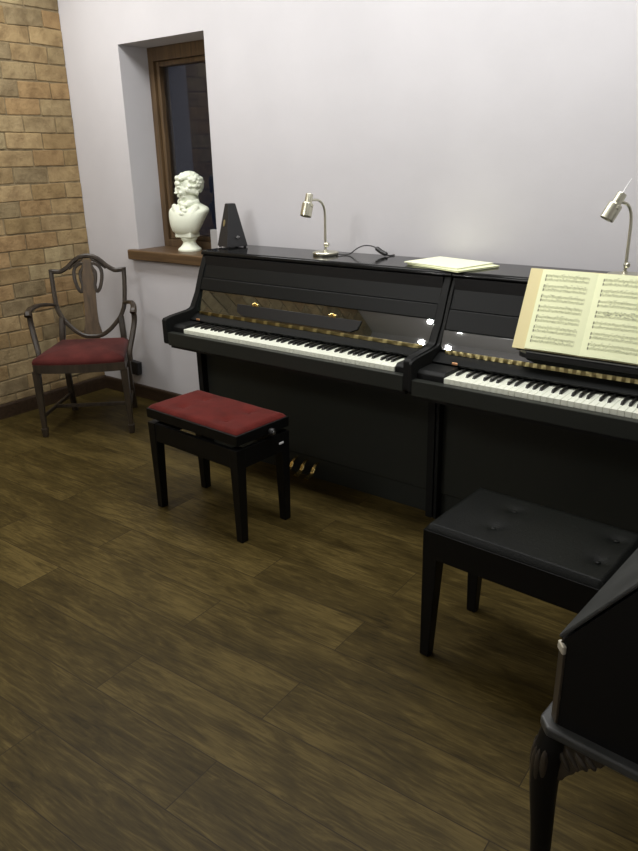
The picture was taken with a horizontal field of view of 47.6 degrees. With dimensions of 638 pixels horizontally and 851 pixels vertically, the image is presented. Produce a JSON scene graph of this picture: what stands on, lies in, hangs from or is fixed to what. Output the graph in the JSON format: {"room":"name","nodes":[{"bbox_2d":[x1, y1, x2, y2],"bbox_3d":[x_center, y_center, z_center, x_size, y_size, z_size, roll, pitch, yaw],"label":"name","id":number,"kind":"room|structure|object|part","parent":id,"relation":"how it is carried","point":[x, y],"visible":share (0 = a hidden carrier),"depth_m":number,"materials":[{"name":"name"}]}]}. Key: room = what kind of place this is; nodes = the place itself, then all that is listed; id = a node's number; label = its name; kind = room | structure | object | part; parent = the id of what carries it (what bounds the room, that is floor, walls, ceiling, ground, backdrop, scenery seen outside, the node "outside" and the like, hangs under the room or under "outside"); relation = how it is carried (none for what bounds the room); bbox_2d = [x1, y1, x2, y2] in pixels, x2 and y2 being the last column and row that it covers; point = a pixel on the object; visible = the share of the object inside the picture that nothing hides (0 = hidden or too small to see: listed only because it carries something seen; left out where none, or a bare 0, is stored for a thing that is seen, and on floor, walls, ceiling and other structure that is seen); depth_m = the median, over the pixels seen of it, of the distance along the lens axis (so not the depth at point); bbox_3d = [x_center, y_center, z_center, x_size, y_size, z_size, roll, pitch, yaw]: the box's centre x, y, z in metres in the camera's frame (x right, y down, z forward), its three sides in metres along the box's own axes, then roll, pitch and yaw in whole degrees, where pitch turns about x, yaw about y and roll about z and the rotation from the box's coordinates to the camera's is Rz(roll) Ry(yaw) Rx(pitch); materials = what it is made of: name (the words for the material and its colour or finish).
{"room":"music room","nodes":[
{"label":"music room","id":0,"kind":"room"},
{"bbox_2d":[0,0,104,404],"bbox_3d":[-2.833,-1.085,3.330,0.304,2.850,3.853,14,25,35],"label":"wall","id":1,"kind":"structure","parent":0,"point":[43,225],"depth_m":4.46,"materials":[{"name":"brick"}]},
{"bbox_2d":[0,375,106,419],"bbox_3d":[-2.680,0.239,3.723,0.018,0.090,3.850,14,25,35],"label":"baseboard","id":2,"kind":"structure","parent":1,"relation":"attached to","point":[27,404],"depth_m":4.80,"materials":[{"name":"brown wood"}]},
{"bbox_2d":[0,388,637,850],"bbox_3d":[-0.535,0.818,2.292,5.900,0.080,4.410,14,25,35],"label":"floor","id":3,"kind":"structure","parent":0,"point":[169,681],"depth_m":2.27,"materials":[{"name":"brown wood"}]},
{"bbox_2d":[24,253,137,436],"bbox_3d":[-1.385,-0.486,4.317,0.642,0.994,0.560,-3,20,-4],"label":"armchair","id":4,"kind":"object","parent":3,"relation":"on","point":[98,354],"visible":1,"depth_m":4.29,"materials":[{"name":"brown wood"}]},
{"bbox_3d":[-1.607,-0.122,4.186,0.044,0.400,0.042,-3,20,-4],"label":"leg","id":5,"kind":"part","parent":4,"relation":"part of","materials":[{"name":"brown wood"}]},
{"bbox_3d":[-1.660,-0.696,4.300,0.050,0.058,0.310,3,21,12],"label":"arm","id":6,"kind":"part","parent":4,"relation":"part of","materials":[{"name":"brown wood"}]},
{"bbox_3d":[-1.583,-0.378,4.570,0.048,0.622,0.108,-3,20,-4],"label":"leg","id":7,"kind":"part","parent":4,"relation":"part of","materials":[{"name":"brown wood"}]},
{"bbox_3d":[-1.380,-0.401,4.305,0.515,0.048,0.478,-3,20,-4],"label":"seat rail","id":8,"kind":"part","parent":4,"relation":"part of","materials":[{"name":"brown wood"}]},
{"bbox_2d":[32,337,128,365],"bbox_3d":[-1.381,-0.450,4.287,0.516,0.063,0.478,-3,20,-4],"label":"seat cushion","id":9,"kind":"object","parent":4,"relation":"on","point":[98,351],"depth_m":4.13,"materials":[{"name":"red fabric"}]},
{"bbox_3d":[-1.408,-0.794,4.444,0.461,0.505,0.107,-3,20,-4],"label":"shield frame","id":10,"kind":"part","parent":4,"relation":"part of","materials":[{"name":"brown wood"}]},
{"bbox_3d":[-1.115,-0.145,4.221,0.044,0.400,0.042,-3,20,-4],"label":"leg","id":11,"kind":"part","parent":4,"relation":"part of","materials":[{"name":"brown wood"}]},
{"bbox_3d":[-1.215,-0.395,4.596,0.048,0.622,0.108,-3,20,-4],"label":"leg","id":12,"kind":"part","parent":4,"relation":"part of","materials":[{"name":"brown wood"}]},
{"bbox_3d":[-1.131,-0.721,4.337,0.050,0.058,0.310,-9,22,-20],"label":"arm","id":13,"kind":"part","parent":4,"relation":"part of","materials":[{"name":"brown wood"}]},
{"bbox_2d":[146,390,290,542],"bbox_3d":[-0.432,0.161,3.212,0.612,0.506,0.309,16,26,38],"label":"piano bench","id":14,"kind":"object","parent":3,"relation":"on","point":[236,423],"visible":1,"depth_m":3.07,"materials":[{"name":"black wood"}]},
{"bbox_3d":[-0.729,0.177,3.307,0.050,0.420,0.050,16,26,38],"label":"leg","id":15,"kind":"part","parent":14,"relation":"part of","materials":[{"name":"black wood"}]},
{"bbox_3d":[-0.560,0.105,3.490,0.050,0.420,0.050,16,26,38],"label":"leg","id":16,"kind":"part","parent":14,"relation":"part of","materials":[{"name":"black wood"}]},
{"bbox_2d":[148,390,285,435],"bbox_3d":[-0.449,-0.069,3.137,0.566,0.024,0.290,16,26,38],"label":"seat cushion","id":17,"kind":"object","parent":14,"relation":"on","point":[207,412],"depth_m":3.07,"materials":[{"name":"red fabric"}]},
{"bbox_2d":[146,408,288,446],"bbox_3d":[-0.448,-0.039,3.148,0.582,0.044,0.306,16,26,38],"label":"frame","id":18,"kind":"object","parent":14,"relation":"on","point":[236,427],"depth_m":3.02,"materials":[{"name":"black wood"}]},
{"bbox_3d":[-0.326,0.290,2.982,0.050,0.420,0.050,16,26,38],"label":"leg","id":19,"kind":"part","parent":14,"relation":"part of","materials":[{"name":"black wood"}]},
{"bbox_3d":[-0.198,0.026,2.990,0.032,0.034,0.034,16,26,38],"label":"adjusting knob","id":20,"kind":"part","parent":14,"relation":"part of","materials":[{"name":"black plastic"}]},
{"bbox_3d":[-0.158,0.218,3.166,0.050,0.420,0.050,16,26,38],"label":"leg","id":21,"kind":"part","parent":14,"relation":"part of","materials":[{"name":"black wood"}]},
{"bbox_2d":[162,245,453,517],"bbox_3d":[-0.028,-0.258,3.500,1.437,1.073,0.607,14,25,35],"label":"upright piano","id":22,"kind":"object","parent":3,"relation":"on","point":[326,344],"visible":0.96,"depth_m":3.34,"materials":[{"name":"black wood"}]},
{"bbox_3d":[-0.584,-0.386,3.907,0.032,1.050,0.607,14,25,35],"label":"panel","id":23,"kind":"part","parent":22,"relation":"part of","materials":[{"name":"black wood"}]},
{"bbox_2d":[218,203,247,248],"bbox_3d":[-0.460,-1.053,3.802,0.121,0.222,0.123,-14,24,-30],"label":"metronome","id":24,"kind":"object","parent":22,"relation":"on","point":[231,234],"visible":1,"depth_m":3.77,"materials":[{"name":"black"}]},
{"bbox_3d":[-0.049,-0.089,3.529,1.369,0.507,0.025,14,25,35],"label":"panel","id":25,"kind":"part","parent":22,"relation":"part of","materials":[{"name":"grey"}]},
{"bbox_3d":[-0.035,0.201,3.648,1.369,0.110,0.030,14,25,35],"label":"toe rail","id":26,"kind":"part","parent":22,"relation":"part of","materials":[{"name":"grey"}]},
{"bbox_3d":[-0.037,-0.689,3.339,1.369,0.105,0.064,14,25,35],"label":"panel","id":27,"kind":"part","parent":22,"relation":"part of","materials":[{"name":"black wood"}]},
{"bbox_3d":[0.053,-0.793,3.428,1.437,0.023,0.305,14,25,35],"label":"lid","id":28,"kind":"part","parent":22,"relation":"part of","materials":[{"name":"black wood"}]},
{"bbox_2d":[300,193,394,256],"bbox_3d":[0.127,-0.943,3.379,0.439,0.288,0.194,-3,21,-5],"label":"desk lamp","id":29,"kind":"object","parent":22,"relation":"on","point":[307,206],"visible":1,"depth_m":3.37,"materials":[{"name":"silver metal"}]},
{"bbox_3d":[-0.054,-0.995,3.274,0.052,0.108,0.072,14,25,35],"label":"lamp shade","id":30,"kind":"part","parent":29,"relation":"part of","materials":[{"name":"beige metal"}]},
{"bbox_3d":[-0.001,-1.008,3.342,0.011,0.082,0.106,14,25,35],"label":"arm","id":31,"kind":"part","parent":29,"relation":"part of","materials":[{"name":"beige metal"}]},
{"bbox_3d":[0.030,-0.911,3.418,0.011,0.165,0.012,14,25,35],"label":"post","id":32,"kind":"part","parent":29,"relation":"part of","materials":[{"name":"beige metal"}]},
{"bbox_3d":[0.174,-0.829,3.414,0.202,0.047,0.016,3,21,11],"label":"cord","id":33,"kind":"part","parent":29,"relation":"part of","materials":[{"name":"black plastic"}]},
{"bbox_2d":[375,247,387,255],"bbox_3d":[0.291,-0.813,3.373,0.068,0.037,0.024,18,27,41],"label":"switch","id":34,"kind":"object","parent":29,"relation":"attached to","point":[379,250],"depth_m":3.36,"materials":[{"name":"black plastic"}]},
{"bbox_3d":[0.528,-0.108,3.100,0.032,1.050,0.607,14,25,35],"label":"panel","id":35,"kind":"part","parent":22,"relation":"part of","materials":[{"name":"black wood"}]},
{"bbox_2d":[407,263,499,272],"bbox_3d":[0.559,-0.674,3.034,0.235,0.007,0.310,-14,24,-31],"label":"booklet","id":36,"kind":"object","parent":22,"relation":"on","point":[490,265],"visible":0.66,"depth_m":2.93,"materials":[{"name":"yellow paper"}]},
{"bbox_2d":[404,256,492,269],"bbox_3d":[0.545,-0.688,3.054,0.225,0.005,0.300,-17,25,-35],"label":"booklet","id":37,"kind":"object","parent":36,"relation":"on","point":[443,262],"visible":1,"depth_m":3.03,"materials":[{"name":"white paper"}]},
{"bbox_2d":[408,263,637,532],"bbox_3d":[1.129,0.037,2.644,1.494,1.073,0.634,14,25,35],"label":"upright piano","id":38,"kind":"object","parent":3,"relation":"on","point":[551,430],"visible":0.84,"depth_m":2.77,"materials":[{"name":"black wood"}]},
{"bbox_3d":[0.543,-0.099,3.073,0.014,1.050,0.634,14,25,35],"label":"panel","id":39,"kind":"part","parent":38,"relation":"part of","materials":[{"name":"black wood"}]},
{"bbox_3d":[1.130,0.492,2.803,1.462,0.110,0.030,14,25,35],"label":"toe rail","id":40,"kind":"part","parent":38,"relation":"part of","materials":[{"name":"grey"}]},
{"bbox_3d":[1.127,-0.391,2.494,1.462,0.119,0.070,14,25,35],"label":"panel","id":41,"kind":"part","parent":38,"relation":"part of","materials":[{"name":"black wood"}]},
{"bbox_3d":[1.218,-0.502,2.583,1.494,0.023,0.305,14,25,35],"label":"lid","id":42,"kind":"part","parent":38,"relation":"part of","materials":[{"name":"black wood"}]},
{"bbox_3d":[1.116,0.202,2.684,1.462,0.507,0.025,14,25,35],"label":"panel","id":43,"kind":"part","parent":38,"relation":"part of","materials":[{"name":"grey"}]},
{"bbox_2d":[512,268,637,364],"bbox_3d":[0.957,-0.391,2.563,0.504,0.280,0.140,14,25,35],"label":"book","id":44,"kind":"object","parent":38,"relation":"on","point":[589,315],"visible":1,"depth_m":2.57,"materials":[{"name":"beige paper"}]},
{"bbox_2d":[600,178,637,275],"bbox_3d":[1.095,-0.706,2.602,0.180,0.349,0.124,-4,21,-7],"label":"desk lamp","id":45,"kind":"object","parent":38,"relation":"on","point":[612,209],"visible":0.92,"depth_m":2.57,"materials":[{"name":"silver metal"}]},
{"bbox_3d":[1.046,-0.776,2.569,0.084,0.107,0.052,-4,21,-7],"label":"lamp shade","id":46,"kind":"part","parent":45,"relation":"part of","materials":[{"name":"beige metal"}]},
{"bbox_3d":[1.125,-0.587,2.645,0.020,0.020,0.027,-4,21,-7],"label":"hinge knob","id":47,"kind":"part","parent":45,"relation":"part of","materials":[{"name":"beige metal"}]},
{"bbox_3d":[1.124,-0.640,2.631,0.012,0.165,0.011,-4,21,-7],"label":"post","id":48,"kind":"part","parent":45,"relation":"part of","materials":[{"name":"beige metal"}]},
{"bbox_3d":[1.100,-0.756,2.585,0.053,0.096,0.011,-4,21,-7],"label":"arm","id":49,"kind":"part","parent":45,"relation":"part of","materials":[{"name":"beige metal"}]},
{"bbox_2d":[420,488,637,656],"bbox_3d":[0.638,0.524,2.214,0.549,0.480,0.341,15,26,37],"label":"piano bench","id":50,"kind":"object","parent":3,"relation":"on","point":[559,558],"visible":0.92,"depth_m":2.09,"materials":[{"name":"black leather"}]},
{"bbox_3d":[0.357,0.524,2.266,0.055,0.455,0.055,15,26,37],"label":"leg","id":51,"kind":"part","parent":50,"relation":"part of","materials":[{"name":"black wood"}]},
{"bbox_3d":[0.541,0.444,2.471,0.055,0.455,0.055,15,26,37],"label":"leg","id":52,"kind":"part","parent":50,"relation":"part of","materials":[{"name":"black wood"}]},
{"bbox_2d":[425,488,637,589],"bbox_3d":[0.634,0.312,2.135,0.540,0.028,0.336,15,26,37],"label":"seat cushion","id":53,"kind":"object","parent":50,"relation":"on","point":[574,551],"depth_m":2.08,"materials":[{"name":"black leather"}]},
{"bbox_3d":[0.736,0.628,1.966,0.055,0.455,0.055,15,26,37],"label":"leg","id":54,"kind":"part","parent":50,"relation":"part of","materials":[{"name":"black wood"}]},
{"bbox_2d":[529,548,637,850],"bbox_3d":[0.838,0.535,1.480,0.502,0.967,0.779,16,27,39],"label":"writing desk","id":55,"kind":"object","parent":3,"relation":"on","point":[590,721],"visible":1,"depth_m":1.28,"materials":[{"name":"black wood"}]},
{"bbox_3d":[0.448,0.802,1.450,0.070,0.503,0.072,16,27,39],"label":"leg","id":56,"kind":"part","parent":55,"relation":"part of","materials":[{"name":"black wood"}]},
{"bbox_3d":[0.839,0.514,1.470,0.490,0.022,0.760,16,27,39],"label":"moulding","id":57,"kind":"part","parent":55,"relation":"part of","materials":[{"name":"black wood"}]},
{"bbox_2d":[57,0,637,394],"bbox_3d":[0.785,-1.109,3.193,5.606,2.850,0.360,14,25,35],"label":"wall","id":58,"kind":"structure","parent":0,"point":[494,131],"depth_m":3.31,"materials":[{"name":"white paint"}]},
{"bbox_2d":[131,360,141,374],"bbox_3d":[-1.251,-0.395,4.875,0.139,0.097,0.039,14,25,35],"label":"wall box","id":59,"kind":"object","parent":58,"relation":"attached to","point":[136,366],"visible":0.52,"depth_m":4.84,"materials":[{"name":"black plastic"}]},
{"bbox_2d":[105,376,181,401],"bbox_3d":[0.627,0.222,3.586,5.382,0.088,0.018,14,25,35],"label":"baseboard","id":60,"kind":"structure","parent":58,"relation":"attached to","point":[144,391],"depth_m":4.88,"materials":[{"name":"brown wood"}]},
{"bbox_2d":[128,39,216,266],"bbox_3d":[-0.725,-1.569,4.205,0.950,1.205,0.374,14,25,35],"label":"window","id":61,"kind":"structure","parent":58,"relation":"in","point":[177,72],"depth_m":4.34,"materials":[{"name":"brown wood"}]},
{"bbox_3d":[-0.745,-1.020,4.367,0.950,0.062,0.274,14,25,35],"label":"sill","id":62,"kind":"part","parent":61,"relation":"part of","materials":[{"name":"brown wood"}]},
{"bbox_3d":[-0.697,-1.647,4.323,0.697,1.143,0.120,14,25,35],"label":"frame","id":63,"kind":"part","parent":61,"relation":"part of","materials":[{"name":"brown wood"}]},
{"bbox_2d":[169,171,208,251],"bbox_3d":[-0.776,-1.277,4.315,0.250,0.459,0.173,-2,20,-2],"label":"bust","id":64,"kind":"object","parent":61,"relation":"on","point":[186,218],"visible":1,"depth_m":4.26,"materials":[{"name":"white ceramic"}]},
{"bbox_3d":[-0.704,-1.630,4.320,0.557,0.973,0.006,14,25,35],"label":"glass","id":65,"kind":"part","parent":61,"relation":"part of","materials":[{"name":"black"}]},
{"bbox_2d":[210,229,217,248],"bbox_3d":[-0.573,-1.085,4.259,0.150,0.130,0.030,14,25,35],"label":"box","id":66,"kind":"object","parent":61,"relation":"on","point":[214,244],"visible":0.24,"depth_m":4.27,"materials":[{"name":"grey"}]}
]}

